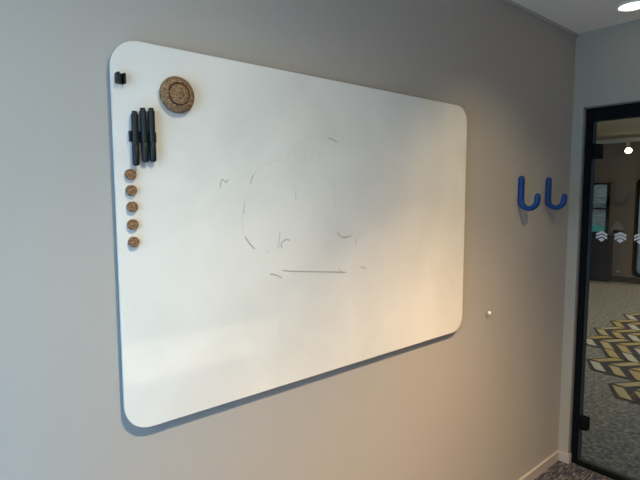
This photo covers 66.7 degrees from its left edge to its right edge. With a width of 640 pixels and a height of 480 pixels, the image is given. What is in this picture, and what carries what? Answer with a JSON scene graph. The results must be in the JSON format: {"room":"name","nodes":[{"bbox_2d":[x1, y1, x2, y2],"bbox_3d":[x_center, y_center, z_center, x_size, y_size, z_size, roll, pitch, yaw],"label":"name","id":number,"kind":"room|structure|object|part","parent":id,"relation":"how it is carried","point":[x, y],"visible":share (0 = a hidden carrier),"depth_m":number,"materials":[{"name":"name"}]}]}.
{"room":"office","nodes":[
{"label":"office","id":0,"kind":"room"},
{"bbox_2d":[0,0,575,479],"bbox_3d":[0.029,0.196,1.724,3.620,2.500,0.100,-5,7,-40],"label":"wall","id":1,"kind":"structure","parent":0,"point":[480,400],"depth_m":1.57,"materials":[{"name":"grey paint"}]},
{"bbox_2d":[110,41,466,426],"bbox_3d":[0.063,-0.040,1.651,1.461,0.966,0.022,-5,7,-40],"label":"whiteboard","id":2,"kind":"object","parent":1,"relation":"attached to","point":[293,227],"visible":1,"depth_m":1.46,"materials":[{"name":"white glass"}]},
{"bbox_2d":[115,71,125,84],"bbox_3d":[-0.468,-0.381,1.142,0.021,0.024,0.021,-5,7,-40],"label":"pen clip","id":3,"kind":"object","parent":2,"relation":"attached to","point":[120,78],"visible":1,"depth_m":1.14,"materials":[{"name":"black plastic"}]},
{"bbox_2d":[124,169,136,179],"bbox_3d":[-0.459,-0.159,1.176,0.026,0.026,0.012,-5,7,-40],"label":"magnet","id":4,"kind":"object","parent":2,"relation":"attached to","point":[130,174],"visible":1,"depth_m":1.17},
{"bbox_2d":[125,185,136,195],"bbox_3d":[-0.458,-0.120,1.180,0.026,0.026,0.012,-5,7,-40],"label":"magnet","id":5,"kind":"object","parent":2,"relation":"attached to","point":[131,190],"visible":1,"depth_m":1.18},
{"bbox_2d":[126,201,137,211],"bbox_3d":[-0.457,-0.081,1.184,0.026,0.026,0.012,-5,7,-40],"label":"magnet","id":6,"kind":"object","parent":2,"relation":"attached to","point":[131,206],"visible":1,"depth_m":1.18},
{"bbox_2d":[127,219,138,229],"bbox_3d":[-0.457,-0.037,1.188,0.026,0.026,0.012,-5,7,-40],"label":"magnet","id":7,"kind":"object","parent":2,"relation":"attached to","point":[132,224],"visible":1,"depth_m":1.18},
{"bbox_2d":[128,237,139,246],"bbox_3d":[-0.457,0.005,1.192,0.026,0.026,0.012,-5,7,-40],"label":"magnet","id":8,"kind":"object","parent":2,"relation":"attached to","point":[132,241],"visible":1,"depth_m":1.19},
{"bbox_2d":[128,130,156,142],"bbox_3d":[-0.432,-0.252,1.187,0.068,0.026,0.017,-5,7,-40],"label":"holder","id":9,"kind":"object","parent":2,"relation":"attached to","point":[129,131],"visible":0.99,"depth_m":1.17,"materials":[{"name":"black plastic"}]},
{"bbox_2d":[131,111,139,165],"bbox_3d":[-0.445,-0.244,1.170,0.017,0.130,0.017,-4,7,-40],"label":"marker pen","id":10,"kind":"object","parent":9,"relation":"in","point":[134,116],"visible":1,"depth_m":1.16,"materials":[{"name":"black plastic"}]},
{"bbox_2d":[139,108,148,161],"bbox_3d":[-0.428,-0.255,1.183,0.017,0.130,0.017,-6,8,-40],"label":"marker pen","id":11,"kind":"object","parent":9,"relation":"in","point":[142,112],"visible":1,"depth_m":1.18,"materials":[{"name":"black plastic"}]},
{"bbox_2d":[148,108,156,161],"bbox_3d":[-0.413,-0.258,1.196,0.017,0.130,0.017,-5,7,-40],"label":"marker pen","id":12,"kind":"object","parent":9,"relation":"in","point":[151,113],"visible":1,"depth_m":1.19,"materials":[{"name":"black plastic"}]},
{"bbox_2d":[159,76,193,113],"bbox_3d":[-0.360,-0.368,1.230,0.092,0.092,0.028,-5,7,-40],"label":"eraser","id":13,"kind":"object","parent":2,"relation":"attached to","point":[176,94],"visible":1,"depth_m":1.22,"materials":[{"name":"brown wood"}]},
{"bbox_3d":[-0.355,-0.367,1.224,0.051,0.051,0.010,-5,7,-40],"label":"knob","id":14,"kind":"part","parent":13,"relation":"part of","materials":[{"name":"brown wood"}]},
{"bbox_2d":[518,176,540,210],"bbox_3d":[1.035,-0.230,2.401,0.037,0.174,0.109,-5,7,-40],"label":"coat hook","id":15,"kind":"object","parent":1,"relation":"attached to","point":[521,181],"visible":1,"depth_m":2.41,"materials":[{"name":"blue paint"}]},
{"bbox_2d":[500,0,577,36],"bbox_3d":[0.108,-1.040,1.606,3.500,0.016,0.014,-5,7,-40],"label":"trim","id":16,"kind":"structure","parent":1,"relation":"attached to","point":[509,2],"depth_m":2.43,"materials":[{"name":"grey paint"}]},
{"bbox_2d":[519,450,571,479],"bbox_3d":[0.142,1.415,1.816,3.522,0.056,0.070,-5,7,-40],"label":"baseboard","id":17,"kind":"structure","parent":1,"relation":"attached to","point":[564,457],"depth_m":2.85,"materials":[{"name":"grey paint"}]},
{"bbox_2d":[545,177,566,209],"bbox_3d":[1.260,-0.247,2.590,0.037,0.174,0.109,-5,7,-40],"label":"coat hook","id":18,"kind":"object","parent":1,"relation":"attached to","point":[548,192],"visible":1,"depth_m":2.60,"materials":[{"name":"blue paint"}]},
{"bbox_2d":[511,0,639,33],"bbox_3d":[1.029,-1.002,0.513,3.740,0.100,3.070,-5,7,-40],"label":"ceiling","id":19,"kind":"structure","parent":0,"point":[578,16],"depth_m":2.41,"materials":[{"name":"beige paint"}]},
{"bbox_2d":[615,0,639,11],"bbox_3d":[1.490,-1.114,2.313,0.146,0.008,0.146,-5,7,-40],"label":"recessed light","id":20,"kind":"object","parent":19,"relation":"in","point":[633,5],"visible":1,"depth_m":2.32,"materials":[{"name":"white plastic"}]},
{"bbox_2d":[534,280,639,479],"bbox_3d":[2.101,1.205,4.883,10.720,0.100,8.100,-5,7,-40],"label":"floor","id":21,"kind":"structure","parent":0,"point":[612,440],"depth_m":3.57,"materials":[{"name":"grey carpet"}]},
{"bbox_2d":[590,234,613,281],"bbox_3d":[4.892,0.299,9.468,0.215,0.850,1.400,-5,7,-40],"label":"storage cabinet","id":22,"kind":"object","parent":21,"relation":"on","point":[601,260],"visible":0.33,"depth_m":8.97,"materials":[{"name":"black laminate"}]},
{"bbox_3d":[5.038,0.299,9.139,0.015,0.770,0.680,-5,7,-40],"label":"door","id":23,"kind":"part","parent":22,"relation":"part of","materials":[{"name":"black laminate"}]},
{"bbox_2d":[586,309,639,404],"bbox_3d":[3.809,1.127,5.070,3.850,0.004,1.920,-5,7,-40],"label":"chevron rug","id":24,"kind":"object","parent":21,"relation":"on","point":[619,342],"visible":0.96,"depth_m":4.87,"materials":[{"name":"carpet"}]},
{"bbox_2d":[558,19,639,453],"bbox_3d":[0.836,0.016,3.659,0.120,2.500,7.970,-5,7,-40],"label":"wall","id":25,"kind":"structure","parent":0,"point":[607,59],"depth_m":2.71,"materials":[{"name":"grey paint"}]},
{"bbox_2d":[568,100,639,479],"bbox_3d":[1.802,0.326,2.493,0.109,2.090,0.919,-5,7,-40],"label":"door","id":26,"kind":"structure","parent":25,"relation":"in","point":[591,151],"depth_m":2.79,"materials":[{"name":"black metal"}]},
{"bbox_2d":[594,137,639,278],"bbox_3d":[6.186,-0.521,8.127,0.100,2.720,8.200,-5,7,-40],"label":"wall","id":27,"kind":"structure","parent":0,"point":[617,167],"depth_m":8.86,"materials":[{"name":"beige paint"}]},
{"bbox_2d":[592,182,610,234],"bbox_3d":[5.120,-0.606,9.308,0.058,0.980,0.775,-5,7,-40],"label":"window","id":28,"kind":"structure","parent":27,"relation":"in","point":[608,184],"depth_m":9.02,"materials":[{"name":"black metal"}]},
{"bbox_2d":[611,221,623,232],"bbox_3d":[5.444,-0.238,8.896,0.080,0.220,0.210,-5,7,-40],"label":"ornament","id":29,"kind":"object","parent":27,"relation":"attached to","point":[617,225],"visible":0.93,"depth_m":8.86,"materials":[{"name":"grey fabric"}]},
{"bbox_2d":[610,276,639,283],"bbox_3d":[6.144,0.787,8.208,0.020,0.100,8.000,-5,7,-40],"label":"baseboard","id":30,"kind":"structure","parent":27,"relation":"attached to","point":[614,278],"depth_m":8.87,"materials":[{"name":"black laminate"}]},
{"bbox_2d":[631,180,639,276],"bbox_3d":[5.987,-0.182,8.326,0.070,1.750,1.055,-5,7,-40],"label":"window","id":31,"kind":"structure","parent":27,"relation":"in","point":[637,196],"depth_m":8.69,"materials":[{"name":"black metal"}]},
{"bbox_2d":[596,118,639,139],"bbox_3d":[3.521,-1.618,5.836,6.980,0.100,8.100,-5,7,-40],"label":"ceiling","id":32,"kind":"structure","parent":0,"point":[623,128],"depth_m":7.63,"materials":[{"name":"beige paint"}]},
{"bbox_2d":[596,137,639,153],"bbox_3d":[5.031,-1.672,8.622,0.168,0.331,4.400,-5,7,-40],"label":"track light","id":33,"kind":"object","parent":32,"relation":"hanging from","point":[628,149],"visible":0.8,"depth_m":8.36,"materials":[{"name":"grey metal"}]},
{"label":"outside","id":34,"kind":"structure","parent":0,"visible":0},
{"bbox_2d":[636,202,639,273],"bbox_3d":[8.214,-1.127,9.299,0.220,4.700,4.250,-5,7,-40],"label":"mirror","id":35,"kind":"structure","parent":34,"point":[638,244],"depth_m":10.69,"materials":[{"name":"white"}]},
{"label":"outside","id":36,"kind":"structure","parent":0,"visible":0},
{"bbox_2d":[592,185,606,231],"bbox_3d":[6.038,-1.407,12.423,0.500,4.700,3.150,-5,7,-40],"label":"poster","id":37,"kind":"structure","parent":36,"point":[600,191],"depth_m":11.53,"materials":[{"name":"teal paper"}]}
]}

